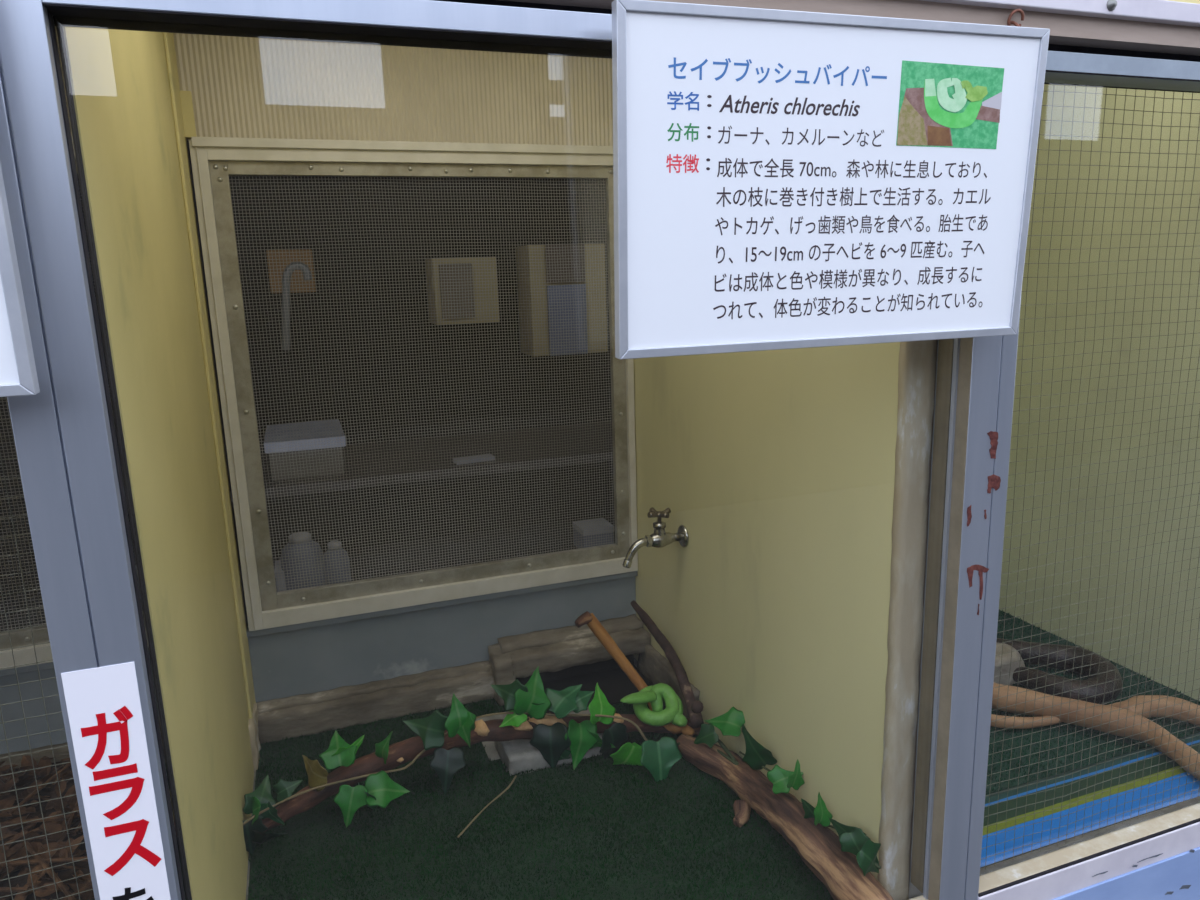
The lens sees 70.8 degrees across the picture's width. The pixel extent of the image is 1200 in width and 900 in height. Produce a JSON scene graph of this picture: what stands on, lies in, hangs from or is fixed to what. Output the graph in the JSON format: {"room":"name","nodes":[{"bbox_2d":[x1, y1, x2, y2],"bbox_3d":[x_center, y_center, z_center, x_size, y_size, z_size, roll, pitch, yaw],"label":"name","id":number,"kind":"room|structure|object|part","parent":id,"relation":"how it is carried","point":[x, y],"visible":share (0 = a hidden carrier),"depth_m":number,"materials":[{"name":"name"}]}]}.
{"room":"animal exhibit","nodes":[
{"label":"animal exhibit","id":0,"kind":"room"},
{"bbox_2d":[63,26,253,899],"bbox_3d":[-0.618,-0.031,1.198,0.064,1.450,0.928,-6,13,-19],"label":"wall","id":1,"kind":"structure","parent":0,"point":[119,78],"depth_m":1.01,"materials":[{"name":"yellow paint"}]},
{"bbox_2d":[180,91,196,139],"bbox_3d":[-0.740,-0.601,1.517,0.020,0.078,0.028,-6,13,-19],"label":"trim","id":2,"kind":"structure","parent":1,"relation":"attached to","point":[185,96],"depth_m":1.50,"materials":[{"name":"yellow paint"}]},
{"bbox_2d":[163,32,255,719],"bbox_3d":[-0.719,-0.135,1.562,0.006,1.390,0.130,-6,13,-19],"label":"trim","id":3,"kind":"structure","parent":1,"relation":"attached to","point":[182,147],"depth_m":1.53,"materials":[{"name":"yellow paint"}]},
{"bbox_2d":[248,704,260,772],"bbox_3d":[-0.683,0.565,1.666,0.020,0.100,0.107,-6,13,-19],"label":"trim","id":4,"kind":"structure","parent":1,"relation":"attached to","point":[254,728],"depth_m":1.63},
{"bbox_2d":[0,140,611,751],"bbox_3d":[-0.630,-0.253,3.090,4.000,2.350,0.050,-6,13,-19],"label":"wall","id":5,"kind":"structure","parent":0,"point":[471,195],"depth_m":3.01,"materials":[{"name":"beige paint"}]},
{"bbox_2d":[266,249,315,292],"bbox_3d":[-1.030,-0.596,2.819,0.143,0.140,0.030,-6,13,-19],"label":"pinboard","id":6,"kind":"object","parent":5,"relation":"attached to","point":[302,251],"visible":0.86,"depth_m":2.80,"materials":[{"name":"brown cardboard"}]},
{"bbox_2d":[282,262,311,349],"bbox_3d":[-0.931,-0.441,2.589,0.108,0.265,0.023,-6,13,-19],"label":"pipe","id":7,"kind":"object","parent":5,"relation":"attached to","point":[284,347],"visible":0.73,"depth_m":2.57,"materials":[{"name":"grey"}]},
{"bbox_2d":[426,257,499,324],"bbox_3d":[-0.482,-0.561,2.969,0.222,0.224,0.162,-6,13,-19],"label":"upper cabinet","id":8,"kind":"object","parent":5,"relation":"attached to","point":[463,283],"visible":0.64,"depth_m":2.90,"materials":[{"name":"beige wood"}]},
{"bbox_3d":[-0.489,-0.544,2.888,0.112,0.184,0.012,-6,13,-19],"label":"door","id":9,"kind":"part","parent":8,"relation":"part of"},
{"bbox_2d":[516,244,607,355],"bbox_3d":[-0.137,-0.548,3.078,0.284,0.386,0.182,-6,13,-19],"label":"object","id":10,"kind":"object","parent":5,"relation":"attached to","point":[532,282],"visible":0.73,"depth_m":3.00,"materials":[{"name":"beige metal"}]},
{"bbox_3d":[-0.121,-0.656,2.970,0.144,0.131,0.012,-6,13,-19],"label":"door","id":11,"kind":"part","parent":10,"relation":"part of","materials":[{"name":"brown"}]},
{"bbox_3d":[-0.115,-0.464,3.010,0.144,0.247,0.012,-6,13,-19],"label":"door","id":12,"kind":"part","parent":10,"relation":"part of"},
{"bbox_2d":[0,33,637,754],"bbox_3d":[-0.791,-0.139,1.595,1.827,1.390,0.038,-6,13,-19],"label":"wall","id":13,"kind":"structure","parent":0,"point":[240,87],"depth_m":1.69,"materials":[{"name":"beige paint"}]},
{"bbox_2d":[0,398,52,669],"bbox_3d":[-1.237,-0.047,1.441,0.846,0.943,0.052,-6,13,-19],"label":"window","id":14,"kind":"structure","parent":13,"relation":"in","point":[22,637],"depth_m":1.56,"materials":[{"name":"metal"}]},
{"bbox_3d":[-1.232,-0.046,1.444,0.804,0.871,0.018,-6,13,-19],"label":"screen frame","id":15,"kind":"part","parent":14,"relation":"part of","materials":[{"name":"metal"}]},
{"bbox_3d":[-1.237,-0.047,1.441,0.846,0.943,0.052,-6,13,-19],"label":"frame","id":16,"kind":"part","parent":14,"relation":"part of","materials":[{"name":"metal"}]},
{"bbox_2d":[0,743,69,767],"bbox_3d":[-1.211,0.622,1.556,0.852,0.068,0.054,-6,13,-19],"label":"trim","id":17,"kind":"structure","parent":13,"relation":"attached to","point":[60,753],"depth_m":1.60,"materials":[{"name":"wood"}]},
{"bbox_2d":[189,137,637,630],"bbox_3d":[-0.329,-0.141,1.758,0.846,0.943,0.052,-6,13,-19],"label":"window","id":18,"kind":"structure","parent":13,"relation":"in","point":[213,159],"depth_m":1.72,"materials":[{"name":"metal"}]},
{"bbox_2d":[239,515,614,625],"bbox_3d":[-0.369,0.275,2.044,1.000,0.030,0.350,-6,13,-19],"label":"shelf","id":19,"kind":"object","parent":13,"relation":"attached to","point":[396,546],"depth_m":2.10,"materials":[{"name":"grey metal"}]},
{"bbox_2d":[274,561,285,591],"bbox_3d":[-0.692,0.281,1.844,0.028,0.060,0.082,-6,13,-19],"label":"carton","id":20,"kind":"object","parent":19,"relation":"on","point":[278,567],"visible":0.28,"depth_m":1.81,"materials":[{"name":"plastic"}]},
{"bbox_3d":[-0.693,0.258,1.839,0.028,0.014,0.082,-6,13,-19],"label":"lid","id":21,"kind":"part","parent":20,"relation":"part of","materials":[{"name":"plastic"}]},
{"bbox_2d":[280,532,325,589],"bbox_3d":[-0.645,0.245,1.833,0.089,0.133,0.089,-6,13,-19],"label":"plastic jug","id":22,"kind":"object","parent":19,"relation":"on","point":[300,535],"visible":0.52,"depth_m":1.80,"materials":[{"name":"white plastic"}]},
{"bbox_2d":[324,540,350,584],"bbox_3d":[-0.580,0.251,1.858,0.056,0.105,0.056,-6,13,-19],"label":"plastic jug","id":23,"kind":"object","parent":19,"relation":"on","point":[336,547],"visible":0.6,"depth_m":1.84,"materials":[{"name":"white plastic"}]},
{"bbox_2d":[572,518,613,548],"bbox_3d":[-0.016,0.211,2.081,0.081,0.060,0.082,-6,13,-19],"label":"carton","id":24,"kind":"object","parent":19,"relation":"on","point":[596,519],"visible":0.63,"depth_m":2.05,"materials":[{"name":"plastic"}]},
{"bbox_3d":[-0.017,0.188,2.076,0.081,0.014,0.082,-6,13,-19],"label":"lid","id":25,"kind":"part","parent":24,"relation":"part of","materials":[{"name":"plastic"}]},
{"bbox_3d":[-0.319,0.407,1.879,0.860,0.176,0.038,-6,13,-19],"label":"sheet panel","id":26,"kind":"part","parent":13,"relation":"part of","materials":[{"name":"grey metal"}]},
{"bbox_2d":[256,615,697,743],"bbox_3d":[-0.254,0.524,1.739,0.860,0.128,0.338,-6,13,-19],"label":"trim","id":27,"kind":"structure","parent":13,"relation":"attached to","point":[518,655],"depth_m":1.84,"materials":[{"name":"wood"}]},
{"bbox_2d":[516,655,651,716],"bbox_3d":[-0.041,0.512,1.901,0.307,0.066,0.174,-6,13,-19],"label":"trim","id":28,"kind":"structure","parent":13,"relation":"attached to","point":[612,680],"depth_m":1.95,"materials":[{"name":"black"}]},
{"bbox_2d":[14,658,1199,899],"bbox_3d":[0.275,0.622,1.674,4.200,0.124,1.100,-6,13,-19],"label":"floor","id":29,"kind":"structure","parent":0,"point":[1188,803],"depth_m":1.36,"materials":[{"name":"grey concrete"}]},
{"bbox_2d":[0,755,94,899],"bbox_3d":[-1.061,0.668,1.150,0.866,0.068,0.880,-6,13,-19],"label":"leaf litter","id":30,"kind":"object","parent":29,"relation":"on","point":[16,850],"visible":0.37,"depth_m":1.36,"materials":[{"name":"plant"}]},
{"bbox_2d":[248,697,833,899],"bbox_3d":[-0.144,0.637,1.447,0.860,0.011,0.903,-6,13,-19],"label":"artificial turf","id":31,"kind":"object","parent":29,"relation":"on","point":[599,829],"visible":0.64,"depth_m":1.41,"materials":[{"name":"green carpet"}]},
{"bbox_2d":[262,713,700,832],"bbox_3d":[-0.208,0.560,1.554,0.863,0.097,0.131,-6,13,-19],"label":"horizontal branch","id":32,"kind":"object","parent":31,"relation":"on","point":[399,753],"visible":0.59,"depth_m":1.53,"materials":[{"name":"brown wood"}]},
{"bbox_2d":[243,666,682,853],"bbox_3d":[-0.222,0.547,1.509,0.816,0.220,0.172,-6,13,-19],"label":"ivy vine","id":33,"kind":"object","parent":32,"relation":"on","point":[531,699],"visible":0.98,"depth_m":1.52,"materials":[{"name":"green plant"}]},
{"bbox_2d":[620,683,687,726],"bbox_3d":[0.104,0.498,1.659,0.130,0.070,0.088,-2,12,0],"label":"snake","id":34,"kind":"object","parent":32,"relation":"on","point":[656,694],"visible":1,"depth_m":1.64},
{"bbox_2d":[630,600,703,727],"bbox_3d":[0.140,0.438,1.733,0.044,0.160,0.327,-6,13,-19],"label":"twig","id":35,"kind":"object","parent":32,"relation":"on","point":[694,707],"visible":1,"depth_m":1.70,"materials":[{"name":"brown wood"}]},
{"bbox_2d":[457,775,516,837],"bbox_3d":[-0.196,0.623,1.481,0.008,0.008,0.183,4,13,27],"label":"twig","id":36,"kind":"object","parent":31,"relation":"on","point":[511,783],"visible":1,"depth_m":1.48,"materials":[{"name":"brown"}]},
{"bbox_2d":[495,708,602,774],"bbox_3d":[-0.093,0.575,1.673,0.211,0.047,0.130,-6,13,-19],"label":"concrete block","id":37,"kind":"object","parent":31,"relation":"on","point":[518,755],"visible":0.38,"depth_m":1.61,"materials":[{"name":"grey concrete"}]},
{"bbox_2d":[575,611,651,710],"bbox_3d":[0.048,0.448,1.763,0.197,0.211,0.060,4,13,27],"label":"stick","id":38,"kind":"object","parent":31,"relation":"on","point":[593,623],"visible":0.77,"depth_m":1.77,"materials":[{"name":"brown wood"}]},
{"bbox_2d":[676,734,893,899],"bbox_3d":[0.290,0.599,1.374,0.104,0.093,0.587,-6,13,-19],"label":"branch","id":39,"kind":"object","parent":31,"relation":"on","point":[819,847],"visible":0.91,"depth_m":1.32,"materials":[{"name":"brown plant"}]},
{"bbox_2d":[980,610,1199,868],"bbox_3d":[0.748,0.513,1.803,0.862,0.011,0.902,-6,13,-19],"label":"artificial turf","id":40,"kind":"object","parent":29,"relation":"on","point":[1008,733],"visible":0.12,"depth_m":1.61,"materials":[{"name":"green carpet"}]},
{"bbox_2d":[994,643,1024,685],"bbox_3d":[0.835,0.467,1.835,0.162,0.078,0.112,-6,13,-19],"label":"stone","id":41,"kind":"object","parent":40,"relation":"on","point":[1006,658],"visible":0.3,"depth_m":1.79,"materials":[{"name":"grey stone"}]},
{"bbox_2d":[996,638,1122,704],"bbox_3d":[0.963,0.474,1.811,0.269,0.057,0.223,4,13,27],"label":"snake","id":42,"kind":"object","parent":40,"relation":"on","point":[1025,653],"visible":0.77,"depth_m":1.77},
{"bbox_2d":[980,732,1199,867],"bbox_3d":[0.880,0.575,1.437,0.845,0.005,0.135,-6,13,-19],"label":"striped mat","id":43,"kind":"object","parent":40,"relation":"on","point":[1041,786],"visible":0.69,"depth_m":1.41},
{"bbox_2d":[990,682,1199,780],"bbox_3d":[0.936,0.506,1.652,0.562,0.057,0.287,10,16,43],"label":"branch","id":44,"kind":"object","parent":40,"relation":"on","point":[1009,722],"visible":0.7,"depth_m":1.62,"materials":[{"name":"brown wood"}]},
{"bbox_2d":[634,340,937,899],"bbox_3d":[0.270,-0.121,1.502,0.110,1.451,0.942,-6,13,-19],"label":"wall","id":45,"kind":"structure","parent":0,"point":[798,479],"depth_m":1.30,"materials":[{"name":"yellow paint"}]},
{"bbox_2d":[42,0,611,40],"bbox_3d":[-0.567,-0.335,0.602,2.100,0.023,0.050,-6,13,-19],"label":"trim","id":46,"kind":"structure","parent":45,"relation":"attached to","point":[423,14],"depth_m":0.72,"materials":[{"name":"metal"}]},
{"bbox_2d":[44,4,611,899],"bbox_3d":[0.011,0.141,0.915,0.899,1.070,0.058,-6,13,-19],"label":"trim","id":47,"kind":"structure","parent":45,"relation":"attached to","point":[59,16],"depth_m":0.73,"materials":[{"name":"black rubber"}]},
{"bbox_2d":[623,507,688,567],"bbox_3d":[0.107,0.175,1.695,0.135,0.112,0.053,-6,13,-19],"label":"tap","id":48,"kind":"object","parent":45,"relation":"attached to","point":[659,538],"visible":1,"depth_m":1.69,"materials":[{"name":"silver metal"}]},
{"bbox_3d":[0.073,0.199,1.687,0.050,0.045,0.016,-6,13,-19],"label":"spout","id":49,"kind":"part","parent":48,"relation":"part of","materials":[{"name":"silver metal"}]},
{"bbox_3d":[0.119,0.132,1.690,0.044,0.026,0.044,1,12,11],"label":"handle","id":50,"kind":"part","parent":48,"relation":"part of","materials":[{"name":"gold metal"}]},
{"bbox_2d":[677,707,880,875],"bbox_3d":[0.287,0.543,1.400,0.103,0.123,0.512,-8,13,-26],"label":"ivy vine","id":51,"kind":"object","parent":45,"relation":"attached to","point":[853,840],"visible":0.91,"depth_m":1.36,"materials":[{"name":"green plant"}]},
{"bbox_2d":[434,0,1199,61],"bbox_3d":[0.412,-0.459,0.962,4.200,0.020,0.030,-6,13,-19],"label":"trim","id":52,"kind":"structure","parent":45,"relation":"attached to","point":[1051,47],"depth_m":0.99,"materials":[{"name":"black metal"}]},
{"bbox_2d":[910,337,972,899],"bbox_3d":[0.434,0.095,1.062,0.001,1.067,0.055,-6,13,-19],"label":"trim","id":53,"kind":"structure","parent":45,"relation":"attached to","point":[945,348],"depth_m":1.08,"materials":[{"name":"grey metal"}]},
{"bbox_2d":[1007,9,1023,26],"bbox_3d":[0.452,-0.466,0.918,0.016,0.023,0.018,5,14,29],"label":"hook","id":54,"kind":"object","parent":45,"relation":"attached to","point":[1009,21],"visible":0.74,"depth_m":0.92,"materials":[{"name":"brown metal"}]},
{"bbox_2d":[612,0,1049,358],"bbox_3d":[0.237,-0.260,0.840,0.469,0.313,0.030,-5,12,-17],"label":"information sign","id":55,"kind":"object","parent":54,"relation":"hanging from","point":[783,179],"visible":1,"depth_m":0.83,"materials":[{"name":"white plastic"}]},
{"bbox_2d":[896,60,1003,148],"bbox_3d":[0.354,-0.347,0.852,0.124,0.080,0.001,-5,15,-17],"label":"print","id":56,"kind":"object","parent":55,"relation":"attached to","point":[941,105],"depth_m":0.85},
{"bbox_2d":[909,803,1199,899],"bbox_3d":[0.455,0.636,1.165,4.200,0.035,0.027,-6,13,-19],"label":"trim","id":57,"kind":"structure","parent":45,"relation":"attached to","point":[997,878],"depth_m":1.25,"materials":[{"name":"beige wood"}]},
{"bbox_2d":[978,822,1199,899],"bbox_3d":[0.456,0.644,1.163,4.200,0.044,0.033,-6,13,-19],"label":"trim","id":58,"kind":"structure","parent":45,"relation":"attached to","point":[1064,881],"depth_m":1.25,"materials":[{"name":"grey metal"}]},
{"bbox_2d":[978,70,1199,896],"bbox_3d":[0.935,0.045,1.238,0.932,1.070,0.058,-6,13,-19],"label":"trim","id":59,"kind":"structure","parent":45,"relation":"attached to","point":[1048,871],"depth_m":1.20,"materials":[{"name":"grey metal"}]},
{"bbox_2d":[980,85,1199,869],"bbox_3d":[0.889,0.050,1.258,0.849,1.102,0.008,-6,13,-19],"label":"screen","id":60,"kind":"object","parent":45,"relation":"attached to","point":[1053,91],"visible":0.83,"depth_m":1.20,"materials":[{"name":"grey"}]},
{"bbox_2d":[1044,51,1199,91],"bbox_3d":[1.437,-0.542,1.306,2.033,0.023,0.046,-6,13,-19],"label":"trim","id":61,"kind":"structure","parent":45,"relation":"attached to","point":[1056,60],"depth_m":1.00,"materials":[{"name":"grey metal"}]},
{"bbox_2d":[1052,847,1199,899],"bbox_3d":[0.461,0.715,1.172,4.200,0.138,0.027,-6,13,-19],"label":"trim","id":62,"kind":"structure","parent":45,"relation":"attached to","point":[1177,877],"depth_m":1.29,"materials":[{"name":"blue paint"}]},
{"bbox_2d":[999,84,1199,700],"bbox_3d":[1.177,-0.217,1.826,0.103,1.450,0.928,-6,13,-19],"label":"wall","id":63,"kind":"structure","parent":0,"point":[1073,284],"depth_m":1.85,"materials":[{"name":"beige paint"}]},
{"bbox_2d":[1168,0,1199,3],"bbox_3d":[0.408,-0.759,0.885,4.200,0.518,0.060,-6,13,-19],"label":"wall","id":64,"kind":"structure","parent":0,"point":[1187,1],"depth_m":1.01,"materials":[{"name":"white paint"}]},
{"bbox_2d":[0,399,92,899],"bbox_3d":[-0.903,0.236,0.630,0.888,1.102,0.007,-6,13,-19],"label":"screen","id":65,"kind":"object","parent":64,"relation":"attached to","point":[1,459],"visible":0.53,"depth_m":0.78,"materials":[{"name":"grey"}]},
{"bbox_2d":[502,0,1199,55],"bbox_3d":[0.417,-0.473,0.945,4.200,0.023,0.060,-6,13,-19],"label":"trim","id":66,"kind":"structure","parent":64,"relation":"attached to","point":[1071,30],"depth_m":0.92,"materials":[{"name":"grey metal"}]},
{"bbox_2d":[920,0,1199,26],"bbox_3d":[0.419,-0.494,0.932,4.200,0.022,0.078,-6,13,-19],"label":"trim","id":67,"kind":"structure","parent":64,"relation":"attached to","point":[1153,11],"depth_m":0.96,"materials":[{"name":"grey"}]},
{"bbox_3d":[-0.373,1.040,2.737,4.000,0.050,1.350,-6,13,-19],"label":"floor","id":68,"kind":"structure","parent":0,"visible":0},
{"bbox_2d":[226,421,613,514],"bbox_3d":[-0.526,0.489,2.858,1.500,0.986,0.520,-6,13,-19],"label":"work table","id":69,"kind":"object","parent":68,"relation":"on","point":[555,432],"visible":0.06,"depth_m":2.68,"materials":[{"name":"grey metal"}]},
{"bbox_2d":[264,419,345,480],"bbox_3d":[-0.898,-0.004,2.579,0.221,0.116,0.324,-6,13,-19],"label":"plastic crate","id":70,"kind":"object","parent":69,"relation":"on","point":[336,423],"visible":0.63,"depth_m":2.45,"materials":[{"name":"white plastic"}]},
{"bbox_3d":[-0.899,-0.045,2.571,0.221,0.032,0.324,-6,13,-19],"label":"lid","id":71,"kind":"part","parent":70,"relation":"part of","materials":[{"name":"plastic"}]},
{"bbox_2d":[454,454,494,464],"bbox_3d":[-0.389,0.028,2.607,0.120,0.012,0.050,-7,13,-25],"label":"paper stack","id":72,"kind":"object","parent":69,"relation":"on","point":[488,458],"visible":0.64,"depth_m":2.59,"materials":[{"name":"paper"}]},
{"bbox_3d":[0.061,0.398,3.285,0.050,0.956,0.050,-6,13,-19],"label":"leg","id":73,"kind":"part","parent":69,"relation":"part of","materials":[{"name":"grey metal"}]},
{"bbox_3d":[0.463,1.033,1.260,4.200,0.520,0.061,-6,13,-19],"label":"wall","id":74,"kind":"structure","parent":0,"visible":0},
{"bbox_2d":[0,163,39,396],"bbox_3d":[-0.649,-0.172,0.527,0.469,0.312,0.014,-6,14,-19],"label":"information sign","id":75,"kind":"object","parent":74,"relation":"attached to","point":[18,373],"visible":1,"depth_m":0.62,"materials":[{"name":"white plastic"}]},
{"bbox_2d":[0,0,184,899],"bbox_3d":[-0.432,0.509,0.825,0.066,1.776,0.060,-6,13,-19],"label":"window frame","id":76,"kind":"structure","parent":74,"relation":"attached to","point":[62,432],"depth_m":0.69,"materials":[{"name":"metal"}]},
{"bbox_2d":[61,662,170,899],"bbox_3d":[-0.427,0.370,0.766,0.056,0.372,0.001,-6,13,-19],"label":"warning sticker","id":77,"kind":"object","parent":74,"relation":"attached to","point":[103,704],"visible":1,"depth_m":0.75,"materials":[{"name":"white"}]},
{"bbox_2d":[908,299,1020,899],"bbox_3d":[0.476,0.415,1.143,0.067,1.776,0.061,-6,13,-19],"label":"window frame","id":78,"kind":"structure","parent":74,"relation":"attached to","point":[993,370],"depth_m":1.07,"materials":[{"name":"metal"}]}
]}

